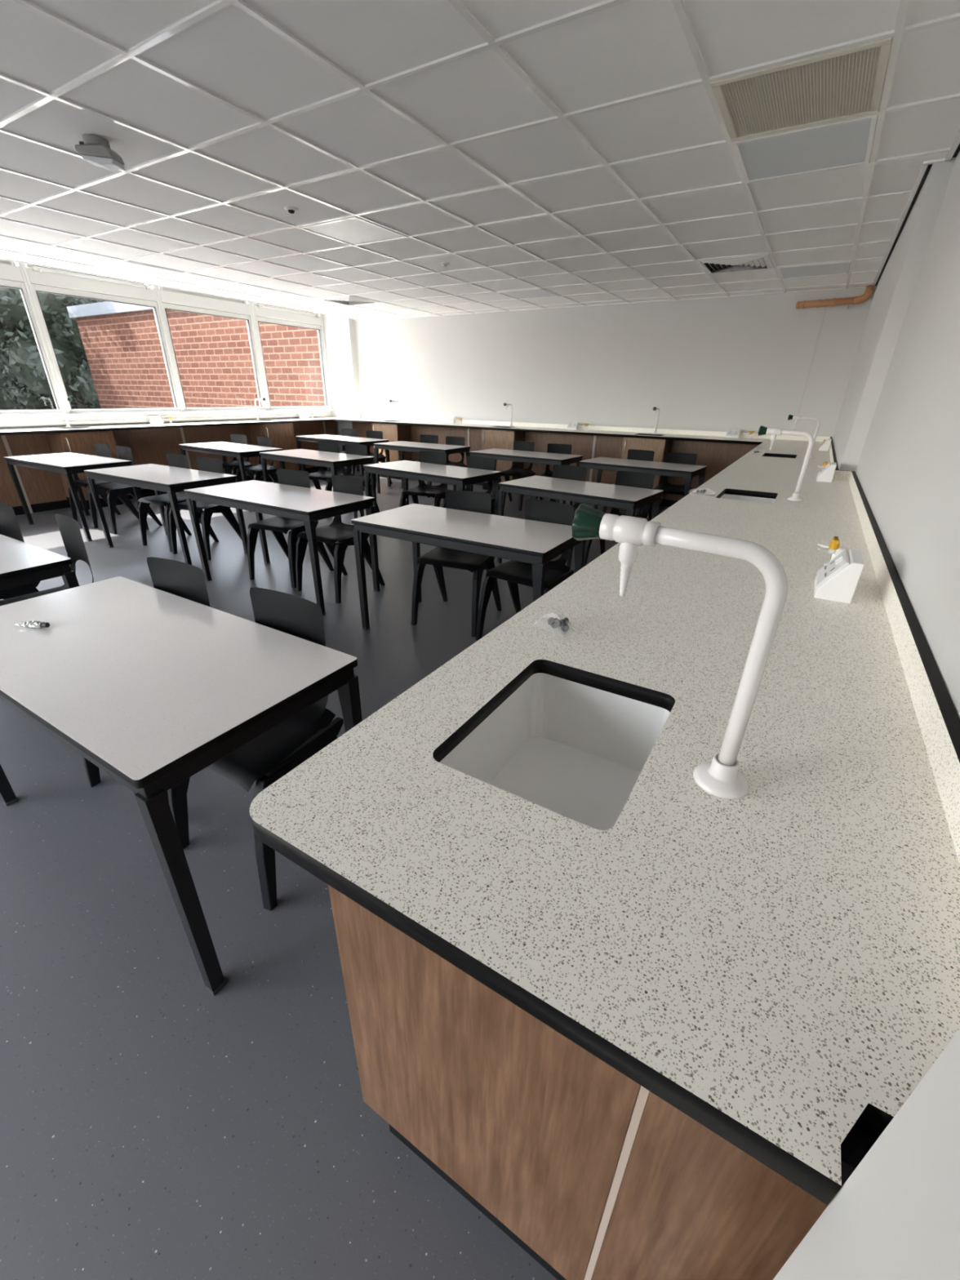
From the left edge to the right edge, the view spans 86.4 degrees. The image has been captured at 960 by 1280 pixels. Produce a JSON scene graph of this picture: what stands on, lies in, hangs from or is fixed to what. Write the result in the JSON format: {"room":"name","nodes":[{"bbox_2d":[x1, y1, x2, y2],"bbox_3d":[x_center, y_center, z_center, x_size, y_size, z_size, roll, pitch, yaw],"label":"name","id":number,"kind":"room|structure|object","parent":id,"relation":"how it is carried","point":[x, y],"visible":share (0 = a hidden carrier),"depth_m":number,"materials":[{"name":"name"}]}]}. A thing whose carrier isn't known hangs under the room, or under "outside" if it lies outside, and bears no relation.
{"room":"science classroom","nodes":[
{"label":"science classroom","id":0,"kind":"room"},
{"bbox_2d":[0,410,330,504],"bbox_3d":[-5.349,-2.273,6.606,0.230,1.160,9.770,16,29,28],"label":"wall","id":1,"kind":"structure","parent":0,"point":[325,413],"depth_m":7.17,"materials":[{"name":"paint"}]},
{"bbox_2d":[0,259,67,415],"bbox_3d":[-5.540,-3.416,5.400,0.095,1.940,1.480,16,29,28],"label":"window","id":2,"kind":"structure","parent":1,"relation":"in","point":[12,275],"depth_m":5.91,"materials":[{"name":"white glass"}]},
{"bbox_2d":[21,262,182,413],"bbox_3d":[-4.748,-3.949,6.534,0.143,1.940,1.485,16,29,28],"label":"window","id":3,"kind":"structure","parent":1,"relation":"in","point":[40,279],"depth_m":6.36,"materials":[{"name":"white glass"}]},
{"bbox_2d":[0,408,334,418],"bbox_3d":[-5.279,-2.692,6.141,0.120,0.030,9.430,16,29,28],"label":"windowsill","id":4,"kind":"structure","parent":1,"relation":"on","point":[303,410],"depth_m":7.05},
{"bbox_2d":[155,285,267,411],"bbox_3d":[-3.999,-4.492,7.686,0.095,1.940,1.470,16,29,28],"label":"window","id":5,"kind":"structure","parent":1,"relation":"in","point":[171,299],"depth_m":7.55,"materials":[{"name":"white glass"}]},
{"bbox_2d":[251,302,332,409],"bbox_3d":[-3.215,-5.020,8.809,0.143,1.940,1.465,16,29,28],"label":"window","id":6,"kind":"structure","parent":1,"relation":"in","point":[265,313],"depth_m":8.70,"materials":[{"name":"white plastic"}]},
{"bbox_2d":[0,258,364,320],"bbox_3d":[-4.490,-4.038,5.066,0.020,0.534,9.570,16,29,28],"label":"trim","id":7,"kind":"structure","parent":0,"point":[0,259],"depth_m":6.12,"materials":[{"name":"white paint"}]},
{"bbox_2d":[0,467,669,1279],"bbox_3d":[-1.702,-0.720,4.768,8.900,0.120,10.000,16,29,28],"label":"floor","id":8,"kind":"structure","parent":0,"point":[154,1125],"depth_m":1.23,"materials":[{"name":"grey plastic"}]},
{"bbox_2d":[0,502,39,599],"bbox_3d":[-2.652,-0.300,2.782,0.464,0.820,0.505,14,29,25],"label":"chair","id":9,"kind":"object","parent":8,"relation":"on","point":[9,526],"visible":0.3,"depth_m":2.76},
{"bbox_2d":[0,433,69,515],"bbox_3d":[-6.375,-1.254,4.528,0.028,0.899,4.552,16,29,28],"label":"base cabinet","id":10,"kind":"object","parent":8,"relation":"on","point":[42,490],"visible":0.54,"depth_m":6.06,"materials":[{"name":"brown wood"}]},
{"bbox_2d":[0,533,79,590],"bbox_3d":[-2.511,-0.083,2.466,1.298,0.708,0.610,16,29,28],"label":"table","id":11,"kind":"object","parent":8,"relation":"on","point":[21,563],"visible":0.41,"depth_m":2.22,"materials":[{"name":"white laminate"}]},
{"bbox_2d":[0,513,93,605],"bbox_3d":[-2.089,-0.165,2.522,0.464,0.820,0.505,19,31,33],"label":"chair","id":12,"kind":"object","parent":8,"relation":"on","point":[68,527],"visible":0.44,"depth_m":2.54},
{"bbox_2d":[4,452,149,541],"bbox_3d":[-4.286,-1.558,5.454,1.293,0.708,0.610,15,29,27],"label":"table","id":13,"kind":"object","parent":8,"relation":"on","point":[68,464],"visible":0.88,"depth_m":5.20,"materials":[{"name":"white laminate"}]},
{"bbox_2d":[45,430,129,510],"bbox_3d":[-4.893,-2.147,6.433,0.430,0.899,0.574,16,29,28],"label":"base cabinet","id":14,"kind":"object","parent":8,"relation":"on","point":[79,442],"visible":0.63,"depth_m":6.20,"materials":[{"name":"brown wood"}]},
{"bbox_2d":[0,417,347,435],"bbox_3d":[-5.071,-2.503,6.093,0.570,0.030,9.415,16,29,28],"label":"countertop","id":15,"kind":"structure","parent":14,"relation":"on","point":[137,426],"depth_m":6.79,"materials":[{"name":"laminate"}]},
{"bbox_2d":[59,397,71,426],"bbox_3d":[-5.002,-2.764,6.211,0.272,0.339,0.069,16,29,28],"label":"water tap","id":16,"kind":"object","parent":15,"relation":"on","point":[67,399],"visible":1,"depth_m":6.22,"materials":[{"name":"white metal"}]},
{"bbox_2d":[148,415,164,424],"bbox_3d":[-4.512,-3.066,7.124,0.082,0.104,0.150,16,29,28],"label":"box","id":17,"kind":"object","parent":15,"relation":"on","point":[153,420],"visible":1,"depth_m":7.10,"materials":[{"name":"white plastic"}]},
{"bbox_2d":[0,410,322,426],"bbox_3d":[-5.349,-2.579,6.047,0.065,0.092,9.130,16,29,28],"label":"dado trunking","id":18,"kind":"object","parent":15,"relation":"on","point":[4,422],"visible":1,"depth_m":6.94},
{"bbox_2d":[66,443,138,521],"bbox_3d":[-4.276,-1.745,5.713,0.464,0.820,0.505,15,29,26],"label":"chair","id":19,"kind":"object","parent":8,"relation":"on","point":[102,450],"visible":0.34,"depth_m":5.71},
{"bbox_2d":[88,445,162,534],"bbox_3d":[-3.867,-1.619,5.467,0.464,0.820,0.505,17,30,29],"label":"chair","id":20,"kind":"object","parent":8,"relation":"on","point":[121,491],"visible":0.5,"depth_m":5.43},
{"bbox_2d":[82,556,210,803],"bbox_3d":[-1.190,0.147,1.909,0.464,0.820,0.505,13,28,24],"label":"chair","id":21,"kind":"object","parent":8,"relation":"on","point":[185,580],"visible":0.06,"depth_m":1.92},
{"bbox_2d":[84,463,247,564],"bbox_3d":[-2.854,-1.165,4.693,1.324,0.708,0.610,15,29,27],"label":"table","id":22,"kind":"object","parent":8,"relation":"on","point":[171,480],"visible":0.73,"depth_m":4.43,"materials":[{"name":"white laminate"}]},
{"bbox_2d":[137,453,210,551],"bbox_3d":[-2.966,-1.336,4.916,0.464,0.820,0.505,14,29,25],"label":"chair","id":23,"kind":"object","parent":8,"relation":"on","point":[178,460],"visible":0.46,"depth_m":4.89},
{"bbox_2d":[0,576,362,995],"bbox_3d":[-1.059,0.327,1.671,1.289,0.708,0.610,16,29,28],"label":"table","id":24,"kind":"object","parent":8,"relation":"on","point":[153,687],"visible":0.83,"depth_m":1.33,"materials":[{"name":"laminate"}]},
{"bbox_2d":[14,620,49,628],"bbox_3d":[-1.400,-0.050,1.597,0.105,0.021,0.035,2,26,2],"label":"keys","id":25,"kind":"object","parent":24,"relation":"on","point":[33,624],"visible":1,"depth_m":1.59,"materials":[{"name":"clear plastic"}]},
{"bbox_2d":[111,424,255,498],"bbox_3d":[-4.314,-2.694,7.587,0.028,0.899,2.199,16,29,28],"label":"base cabinet","id":26,"kind":"object","parent":8,"relation":"on","point":[147,446],"visible":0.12,"depth_m":7.31,"materials":[{"name":"brown wood"}]},
{"bbox_2d":[168,457,241,559],"bbox_3d":[-2.538,-1.224,4.699,0.464,0.820,0.505,11,28,21],"label":"chair","id":27,"kind":"object","parent":8,"relation":"on","point":[203,464],"visible":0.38,"depth_m":4.66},
{"bbox_2d":[178,441,285,511],"bbox_3d":[-3.292,-2.222,6.867,1.445,0.708,0.610,18,31,31],"label":"table","id":28,"kind":"object","parent":8,"relation":"on","point":[224,449],"visible":0.62,"depth_m":6.53,"materials":[{"name":"white laminate"}]},
{"bbox_2d":[222,434,253,479],"bbox_3d":[-3.430,-2.419,7.140,0.464,0.820,0.505,14,29,25],"label":"chair","id":29,"kind":"object","parent":8,"relation":"on","point":[232,466],"visible":0.47,"depth_m":7.13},
{"bbox_2d":[168,586,343,911],"bbox_3d":[-0.688,0.290,1.632,0.464,0.820,0.505,15,29,26],"label":"chair","id":30,"kind":"object","parent":8,"relation":"on","point":[266,758],"visible":0.34,"depth_m":1.56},
{"bbox_2d":[235,436,278,483],"bbox_3d":[-2.950,-2.254,6.816,0.464,0.820,0.505,18,30,31],"label":"chair","id":31,"kind":"object","parent":8,"relation":"on","point":[257,471],"visible":0.57,"depth_m":6.79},
{"bbox_2d":[248,422,298,482],"bbox_3d":[-3.440,-3.163,8.589,0.430,0.899,0.590,16,29,28],"label":"base cabinet","id":32,"kind":"object","parent":8,"relation":"on","point":[282,435],"visible":0.48,"depth_m":8.40,"materials":[{"name":"brown wood"}]},
{"bbox_2d":[183,480,380,615],"bbox_3d":[-1.484,-0.748,3.881,1.336,0.708,0.610,16,29,28],"label":"table","id":33,"kind":"object","parent":8,"relation":"on","point":[308,505],"visible":0.93,"depth_m":3.62,"materials":[{"name":"white laminate"}]},
{"bbox_2d":[247,468,333,587],"bbox_3d":[-1.551,-0.913,4.093,0.464,0.820,0.505,11,28,21],"label":"chair","id":34,"kind":"object","parent":8,"relation":"on","point":[277,525],"visible":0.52,"depth_m":4.06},
{"bbox_2d":[293,420,337,473],"bbox_3d":[-3.095,-3.546,9.396,0.028,0.899,1.285,16,29,28],"label":"base cabinet","id":35,"kind":"object","parent":8,"relation":"on","point":[315,428],"visible":0.17,"depth_m":9.38,"materials":[{"name":"brown wood"}]},
{"bbox_2d":[259,448,377,521],"bbox_3d":[-1.941,-1.865,6.177,1.320,0.708,0.610,18,30,31],"label":"table","id":36,"kind":"object","parent":8,"relation":"on","point":[333,460],"visible":0.66,"depth_m":5.91,"materials":[{"name":"white laminate"}]},
{"bbox_2d":[309,440,344,491],"bbox_3d":[-1.948,-2.023,6.375,0.464,0.820,0.505,11,27,20],"label":"chair","id":37,"kind":"object","parent":8,"relation":"on","point":[330,446],"visible":0.51,"depth_m":6.38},
{"bbox_2d":[295,475,385,603],"bbox_3d":[-1.074,-0.778,3.829,0.464,0.820,0.505,17,30,29],"label":"chair","id":38,"kind":"object","parent":8,"relation":"on","point":[337,531],"visible":0.62,"depth_m":3.81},
{"bbox_2d":[295,434,391,491],"bbox_3d":[-2.235,-2.925,8.361,1.550,0.708,0.610,19,31,32],"label":"table","id":39,"kind":"object","parent":8,"relation":"on","point":[342,440],"visible":0.63,"depth_m":8.10,"materials":[{"name":"white laminate"}]},
{"bbox_2d":[327,428,364,479],"bbox_3d":[-2.250,-3.087,8.567,0.464,0.820,0.505,12,28,21],"label":"chair","id":40,"kind":"object","parent":8,"relation":"on","point":[345,432],"visible":0.21,"depth_m":8.57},
{"bbox_2d":[325,444,379,518],"bbox_3d":[-1.547,-1.892,6.119,0.464,0.820,0.505,12,28,22],"label":"chair","id":41,"kind":"object","parent":8,"relation":"on","point":[353,449],"visible":0.29,"depth_m":6.11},
{"bbox_2d":[351,422,374,471],"bbox_3d":[-2.028,-3.570,9.485,0.815,0.899,0.020,16,29,28],"label":"panel","id":42,"kind":"object","parent":8,"relation":"on","point":[362,427],"visible":0.21,"depth_m":9.44,"materials":[{"name":"brown wood"}]},
{"bbox_2d":[351,430,392,488],"bbox_3d":[-1.766,-2.925,8.250,0.464,0.820,0.505,12,28,21],"label":"chair","id":43,"kind":"object","parent":8,"relation":"on","point":[370,433],"visible":0.32,"depth_m":8.24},
{"bbox_2d":[372,422,412,479],"bbox_3d":[-1.527,-3.346,9.040,0.550,0.899,0.470,16,29,28],"label":"base cabinet","id":44,"kind":"object","parent":8,"relation":"on","point":[392,433],"visible":0.38,"depth_m":8.78,"materials":[{"name":"brown wood"}]},
{"bbox_2d":[373,440,470,493],"bbox_3d":[-0.845,-2.480,7.492,1.300,0.708,0.610,16,30,29],"label":"table","id":45,"kind":"object","parent":8,"relation":"on","point":[402,446],"visible":0.64,"depth_m":7.26,"materials":[{"name":"white laminate"}]},
{"bbox_2d":[403,434,441,491],"bbox_3d":[-0.836,-2.623,7.660,0.464,0.820,0.505,13,28,24],"label":"chair","id":46,"kind":"object","parent":8,"relation":"on","point":[426,438],"visible":0.2,"depth_m":7.65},
{"bbox_2d":[399,451,448,506],"bbox_3d":[-0.570,-1.577,5.504,0.464,0.820,0.505,11,27,20],"label":"chair","id":47,"kind":"object","parent":8,"relation":"on","point":[423,489],"visible":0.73,"depth_m":5.48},
{"bbox_2d":[363,460,501,515],"bbox_3d":[-0.500,-1.393,5.253,1.312,0.708,0.610,19,31,32],"label":"table","id":48,"kind":"object","parent":8,"relation":"on","point":[461,477],"visible":0.67,"depth_m":4.99,"materials":[{"name":"white laminate"}]},
{"bbox_2d":[410,425,482,485],"bbox_3d":[-0.500,-3.140,8.652,1.650,0.899,0.028,16,29,28],"label":"panel","id":49,"kind":"object","parent":8,"relation":"on","point":[473,437],"visible":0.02,"depth_m":8.56,"materials":[{"name":"brown wood"}]},
{"bbox_2d":[427,435,466,497],"bbox_3d":[-0.438,-2.505,7.429,0.464,0.820,0.505,14,29,25],"label":"chair","id":50,"kind":"object","parent":8,"relation":"on","point":[458,441],"visible":0.43,"depth_m":7.43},
{"bbox_2d":[411,489,501,636],"bbox_3d":[-0.141,-0.526,3.342,0.464,0.820,0.505,11,27,20],"label":"chair","id":51,"kind":"object","parent":8,"relation":"on","point":[466,500],"visible":0.56,"depth_m":3.30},
{"bbox_2d":[441,455,494,515],"bbox_3d":[-0.091,-1.400,5.155,0.464,0.820,0.505,17,30,30],"label":"chair","id":52,"kind":"object","parent":8,"relation":"on","point":[474,462],"visible":0.2,"depth_m":5.14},
{"bbox_2d":[351,503,586,630],"bbox_3d":[-0.077,-0.354,3.118,1.246,0.708,0.610,15,29,27],"label":"table","id":53,"kind":"object","parent":8,"relation":"on","point":[535,543],"visible":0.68,"depth_m":2.87,"materials":[{"name":"white laminate"}]},
{"bbox_2d":[481,429,525,490],"bbox_3d":[0.364,-2.817,8.014,0.560,0.899,0.470,16,29,28],"label":"base cabinet","id":54,"kind":"object","parent":8,"relation":"on","point":[491,438],"visible":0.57,"depth_m":7.77,"materials":[{"name":"brown wood"}]},
{"bbox_2d":[333,414,829,444],"bbox_3d":[0.783,-3.198,7.680,7.622,0.090,0.648,16,29,28],"label":"countertop","id":55,"kind":"structure","parent":54,"relation":"on","point":[613,431],"depth_m":7.31,"materials":[{"name":"laminate"}]},
{"bbox_2d":[566,421,578,429],"bbox_3d":[1.369,-3.162,7.541,0.150,0.104,0.082,16,29,28],"label":"box","id":56,"kind":"object","parent":55,"relation":"on","point":[571,425],"visible":0.99,"depth_m":7.52,"materials":[{"name":"white plastic"}]},
{"bbox_2d":[725,428,741,438],"bbox_3d":[3.235,-2.640,6.530,0.150,0.104,0.082,16,29,28],"label":"box","id":57,"kind":"object","parent":55,"relation":"on","point":[731,433],"visible":1,"depth_m":6.51,"materials":[{"name":"white plastic"}]},
{"bbox_2d":[492,440,535,511],"bbox_3d":[0.492,-2.220,6.873,0.464,0.820,0.505,17,30,30],"label":"chair","id":58,"kind":"object","parent":8,"relation":"on","point":[514,471],"visible":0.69,"depth_m":6.85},
{"bbox_2d":[475,498,573,640],"bbox_3d":[0.312,-0.391,3.080,0.464,0.820,0.505,19,31,32],"label":"chair","id":59,"kind":"object","parent":8,"relation":"on","point":[515,572],"visible":0.62,"depth_m":3.06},
{"bbox_2d":[469,448,582,505],"bbox_3d":[0.569,-2.054,6.662,1.328,0.708,0.610,17,30,30],"label":"table","id":60,"kind":"object","parent":8,"relation":"on","point":[545,458],"visible":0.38,"depth_m":6.36,"materials":[{"name":"white laminate"}]},
{"bbox_2d":[530,443,572,505],"bbox_3d":[0.959,-2.088,6.618,0.464,0.820,0.505,11,27,20],"label":"chair","id":61,"kind":"object","parent":8,"relation":"on","point":[552,447],"visible":0.27,"depth_m":6.62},
{"bbox_2d":[550,464,586,568],"bbox_3d":[0.720,-1.132,4.629,0.464,0.820,0.505,15,29,27],"label":"chair","id":62,"kind":"object","parent":8,"relation":"on","point":[559,471],"visible":0.21,"depth_m":4.61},
{"bbox_2d":[523,431,623,484],"bbox_3d":[1.384,-2.613,7.630,1.625,0.899,0.028,16,29,28],"label":"panel","id":63,"kind":"object","parent":8,"relation":"on","point":[590,446],"visible":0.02,"depth_m":7.47,"materials":[{"name":"brown wood"}]},
{"bbox_2d":[496,475,663,564],"bbox_3d":[0.813,-0.949,4.383,1.209,0.708,0.610,19,31,32],"label":"table","id":64,"kind":"object","parent":8,"relation":"on","point":[629,499],"visible":0.69,"depth_m":4.12,"materials":[{"name":"white laminate"}]},
{"bbox_2d":[328,884,878,1279],"bbox_3d":[0.225,0.599,0.935,0.712,0.899,0.675,16,29,28],"label":"base cabinet","id":65,"kind":"object","parent":8,"relation":"on","point":[589,1171],"visible":0.4,"depth_m":0.68,"materials":[{"name":"brown wood"}]},
{"bbox_2d":[248,436,959,1204],"bbox_3d":[2.000,-1.092,3.366,0.765,0.088,7.576,16,29,28],"label":"countertop","id":66,"kind":"structure","parent":65,"relation":"on","point":[777,964],"depth_m":0.59,"materials":[{"name":"stone"}]},
{"bbox_2d":[530,613,573,637],"bbox_3d":[0.169,-0.038,1.113,0.076,0.027,0.121,-18,32,-35],"label":"plastic bag","id":67,"kind":"object","parent":66,"relation":"on","point":[554,613],"visible":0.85,"depth_m":1.13,"materials":[{"name":"clear"}]},
{"bbox_2d":[560,618,568,631],"bbox_3d":[0.182,-0.032,1.102,0.018,0.018,0.028,3,26,3],"label":"stopper","id":68,"kind":"object","parent":67,"relation":"in","point":[565,627],"visible":1,"depth_m":1.09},
{"bbox_2d":[439,672,670,830],"bbox_3d":[0.130,0.233,0.846,0.289,0.165,0.384,16,29,28],"label":"sink","id":69,"kind":"object","parent":66,"relation":"in","point":[576,752],"visible":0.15,"depth_m":0.96,"materials":[{"name":"ceramic"}]},
{"bbox_2d":[571,503,787,799],"bbox_3d":[0.237,0.012,0.657,0.272,0.339,0.069,16,29,28],"label":"water tap","id":70,"kind":"object","parent":66,"relation":"on","point":[721,777],"visible":1,"depth_m":0.61,"materials":[{"name":"white metal"}]},
{"bbox_2d":[720,493,775,503],"bbox_3d":[1.406,-0.658,2.739,0.289,0.165,0.384,16,29,28],"label":"sink","id":71,"kind":"object","parent":66,"relation":"in","point":[753,499],"visible":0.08,"depth_m":2.85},
{"bbox_2d":[758,425,813,501],"bbox_3d":[1.513,-0.888,2.567,0.272,0.339,0.069,16,29,28],"label":"water tap","id":72,"kind":"object","parent":66,"relation":"on","point":[762,430],"visible":1,"depth_m":2.52,"materials":[{"name":"white metal"}]},
{"bbox_2d":[787,414,819,457],"bbox_3d":[2.805,-1.782,4.467,0.272,0.339,0.069,16,29,28],"label":"water tap","id":73,"kind":"object","parent":66,"relation":"on","point":[796,418],"visible":0.88,"depth_m":4.41,"materials":[{"name":"white metal"}]},
{"bbox_2d":[818,438,831,450],"bbox_3d":[3.462,-1.960,5.131,0.082,0.104,0.150,16,29,28],"label":"box","id":74,"kind":"object","parent":66,"relation":"on","point":[825,445],"visible":1,"depth_m":5.08,"materials":[{"name":"white plastic"}]},
{"bbox_2d":[816,462,836,482],"bbox_3d":[2.175,-1.057,3.213,0.082,0.104,0.150,16,29,28],"label":"box","id":75,"kind":"object","parent":66,"relation":"on","point":[826,474],"visible":1,"depth_m":3.16,"materials":[{"name":"white plastic"}]},
{"bbox_2d":[813,548,864,603],"bbox_3d":[0.935,-0.174,1.338,0.082,0.104,0.150,16,29,28],"label":"box","id":76,"kind":"object","parent":66,"relation":"on","point":[837,580],"visible":1,"depth_m":1.29,"materials":[{"name":"white plastic"}]},
{"bbox_2d":[817,536,845,565],"bbox_3d":[1.073,-0.267,1.558,0.082,0.086,0.068,16,29,28],"label":"tap","id":77,"kind":"object","parent":76,"relation":"attached to","point":[833,548],"visible":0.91,"depth_m":1.54,"materials":[{"name":"white plastic"}]},
{"bbox_2d":[582,471,654,567],"bbox_3d":[1.199,-0.965,4.302,0.464,0.820,0.505,17,30,29],"label":"chair","id":78,"kind":"object","parent":8,"relation":"on","point":[642,480],"visible":0.19,"depth_m":4.30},
{"bbox_2d":[602,448,654,520],"bbox_3d":[1.797,-1.812,6.079,0.464,0.820,0.505,19,31,33],"label":"chair","id":79,"kind":"object","parent":8,"relation":"on","point":[633,454],"visible":0.17,"depth_m":6.06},
{"bbox_2d":[575,457,707,509],"bbox_3d":[1.814,-1.662,5.897,1.267,0.708,0.610,18,30,31],"label":"table","id":80,"kind":"object","parent":8,"relation":"on","point":[688,472],"visible":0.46,"depth_m":5.61,"materials":[{"name":"white laminate"}]},
{"bbox_2d":[621,436,671,509],"bbox_3d":[2.233,-2.293,7.000,0.549,0.899,0.470,16,29,28],"label":"base cabinet","id":81,"kind":"object","parent":8,"relation":"on","point":[661,447],"visible":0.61,"depth_m":6.70,"materials":[{"name":"brown wood"}]},
{"bbox_2d":[646,452,697,518],"bbox_3d":[2.201,-1.685,5.830,0.464,0.820,0.505,15,29,27],"label":"chair","id":82,"kind":"object","parent":8,"relation":"on","point":[672,457],"visible":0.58,"depth_m":5.82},
{"bbox_2d":[661,440,758,506],"bbox_3d":[3.241,-2.096,6.628,1.600,0.899,0.020,16,29,28],"label":"panel","id":83,"kind":"object","parent":8,"relation":"on","point":[717,456],"visible":0.25,"depth_m":6.67,"materials":[{"name":"brown wood"}]},
{"bbox_2d":[322,314,361,469],"bbox_3d":[-2.574,-4.820,9.523,0.750,3.100,0.160,16,29,28],"label":"wall","id":84,"kind":"structure","parent":0,"point":[339,331],"depth_m":9.33,"materials":[{"name":"white paint"}]},
{"bbox_2d":[0,0,959,320],"bbox_3d":[-1.563,-2.760,3.104,7.404,0.036,10.482,16,29,28],"label":"ceiling","id":85,"kind":"structure","parent":0,"point":[582,153],"depth_m":2.53,"materials":[{"name":"tile"}]},
{"bbox_2d":[74,134,124,170],"bbox_3d":[-1.898,-2.426,2.551,0.181,0.106,0.110,2,26,3],"label":"sensor","id":86,"kind":"object","parent":85,"relation":"attached to","point":[96,150],"visible":1,"depth_m":2.52,"materials":[{"name":"grey plastic"}]},
{"bbox_2d":[95,261,182,277],"bbox_3d":[-3.525,-3.842,5.304,0.574,0.012,0.574,16,29,28],"label":"recessed light","id":87,"kind":"object","parent":85,"relation":"in","point":[127,267],"visible":1,"depth_m":5.29,"materials":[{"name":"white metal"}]},
{"bbox_2d":[284,205,298,213],"bbox_3d":[-1.275,-2.901,3.458,0.092,0.027,0.092,16,29,28],"label":"ceiling detector","id":88,"kind":"object","parent":85,"relation":"attached to","point":[291,210],"visible":1,"depth_m":3.44,"materials":[{"name":"white plastic"}]},
{"bbox_2d":[318,295,379,305],"bbox_3d":[-1.764,-4.568,6.882,0.574,0.020,0.574,16,29,28],"label":"ceiling vent","id":89,"kind":"object","parent":85,"relation":"in","point":[346,300],"visible":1,"depth_m":6.83,"materials":[{"name":"white metal"}]},
{"bbox_2d":[298,216,407,245],"bbox_3d":[-0.964,-3.125,3.915,0.574,0.012,0.574,16,29,28],"label":"recessed light","id":90,"kind":"object","parent":85,"relation":"in","point":[354,230],"visible":1,"depth_m":3.90,"materials":[{"name":"white plastic"}]},
{"bbox_2d":[497,288,559,299],"bbox_3d":[0.598,-4.216,6.233,0.574,0.012,0.574,16,29,28],"label":"recessed light","id":91,"kind":"object","parent":85,"relation":"in","point":[531,293],"visible":1,"depth_m":6.23,"materials":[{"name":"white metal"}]},
{"bbox_2d":[697,253,773,273],"bbox_3d":[2.334,-3.421,4.660,0.574,0.020,0.574,16,29,28],"label":"ceiling vent","id":92,"kind":"object","parent":85,"relation":"in","point":[757,261],"visible":1,"depth_m":4.63,"materials":[{"name":"white metal"}]},
{"bbox_2d":[710,36,893,141],"bbox_3d":[1.284,-2.191,2.063,0.574,0.012,0.574,16,29,28],"label":"ceiling vent","id":93,"kind":"object","parent":85,"relation":"in","point":[846,83],"visible":1,"depth_m":2.03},
{"bbox_2d":[732,114,878,182],"bbox_3d":[1.597,-2.409,2.527,0.574,0.012,0.574,16,29,28],"label":"recessed light","id":94,"kind":"object","parent":85,"relation":"in","point":[847,143],"visible":0.98,"depth_m":2.50,"materials":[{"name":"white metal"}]},
{"bbox_2d":[777,261,850,279],"bbox_3d":[3.159,-3.500,4.844,0.574,0.012,0.574,16,29,28],"label":"recessed light","id":95,"kind":"object","parent":85,"relation":"in","point":[838,268],"visible":1,"depth_m":4.83,"materials":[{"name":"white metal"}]},
{"bbox_2d":[354,287,875,502],"bbox_3d":[0.861,-4.031,7.786,8.900,3.300,0.200,16,29,28],"label":"wall","id":96,"kind":"structure","parent":0,"point":[744,362],"depth_m":6.99,"materials":[{"name":"paint"}]},
{"bbox_2d":[793,308,826,430],"bbox_3d":[3.882,-3.134,6.039,0.010,1.318,0.006,16,29,28],"label":"conduit","id":97,"kind":"object","parent":96,"relation":"attached to","point":[825,308],"visible":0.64,"depth_m":5.98,"materials":[{"name":"white paint"}]},
{"bbox_2d":[795,284,874,309],"bbox_3d":[3.908,-3.772,5.656,0.700,0.197,0.104,16,29,28],"label":"drain pipe","id":98,"kind":"object","parent":96,"relation":"attached to","point":[868,291],"visible":1,"depth_m":5.62,"materials":[{"name":"plastic"}]},
{"bbox_2d":[773,1028,959,1279],"bbox_3d":[-0.124,0.111,-0.827,0.340,3.300,1.994,16,29,28],"label":"wall pier","id":99,"kind":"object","parent":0,"point":[896,1216],"depth_m":0.27,"materials":[{"name":"white paint"}]},
{"bbox_2d":[831,151,959,718],"bbox_3d":[2.388,-1.623,2.855,0.287,3.300,7.580,16,29,28],"label":"wall","id":100,"kind":"structure","parent":0,"point":[897,427],"depth_m":1.83,"materials":[{"name":"paint"}]},
{"bbox_2d":[829,436,838,479],"bbox_3d":[3.240,-1.733,4.704,0.020,0.058,3.751,16,29,28],"label":"backsplash","id":101,"kind":"structure","parent":100,"relation":"attached to","point":[832,451],"depth_m":4.12,"materials":[{"name":"laminate"}]},
{"bbox_2d":[835,470,851,480],"bbox_3d":[2.305,-1.044,3.243,0.067,0.058,0.020,16,29,28],"label":"backsplash","id":102,"kind":"structure","parent":100,"relation":"attached to","point":[844,475],"depth_m":3.23,"materials":[{"name":"stone"}]},
{"bbox_2d":[848,471,959,863],"bbox_3d":[1.365,-0.350,1.772,0.020,0.058,3.775,16,29,28],"label":"backsplash","id":103,"kind":"structure","parent":100,"relation":"attached to","point":[938,718],"depth_m":0.86,"materials":[{"name":"laminate"}]},
{"label":"outside","id":104,"kind":"structure","parent":0,"visible":0},
{"bbox_3d":[-22.828,-11.332,26.568,52.380,0.050,100.000,16,29,28],"label":"ground","id":105,"kind":"structure","parent":104,"visible":0},
{"bbox_2d":[0,343,77,409],"bbox_3d":[-29.297,-13.786,24.607,4.642,5.864,20.515,16,29,28],"label":"hedge","id":106,"kind":"object","parent":105,"relation":"on","point":[4,405],"visible":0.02,"depth_m":27.80,"materials":[{"name":"green plant"}]},
{"bbox_2d":[0,264,144,409],"bbox_3d":[-15.965,-14.041,19.052,8.343,11.745,7.677,-9,28,-20],"label":"tree","id":107,"kind":"object","parent":105,"relation":"on","point":[32,390],"visible":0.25,"depth_m":19.10,"materials":[{"name":"green plant"}]},
{"bbox_2d":[66,301,324,408],"bbox_3d":[-5.493,-9.369,18.385,14.210,4.090,9.220,16,29,28],"label":"brick building","id":108,"kind":"structure","parent":105,"relation":"on","point":[122,347],"depth_m":15.08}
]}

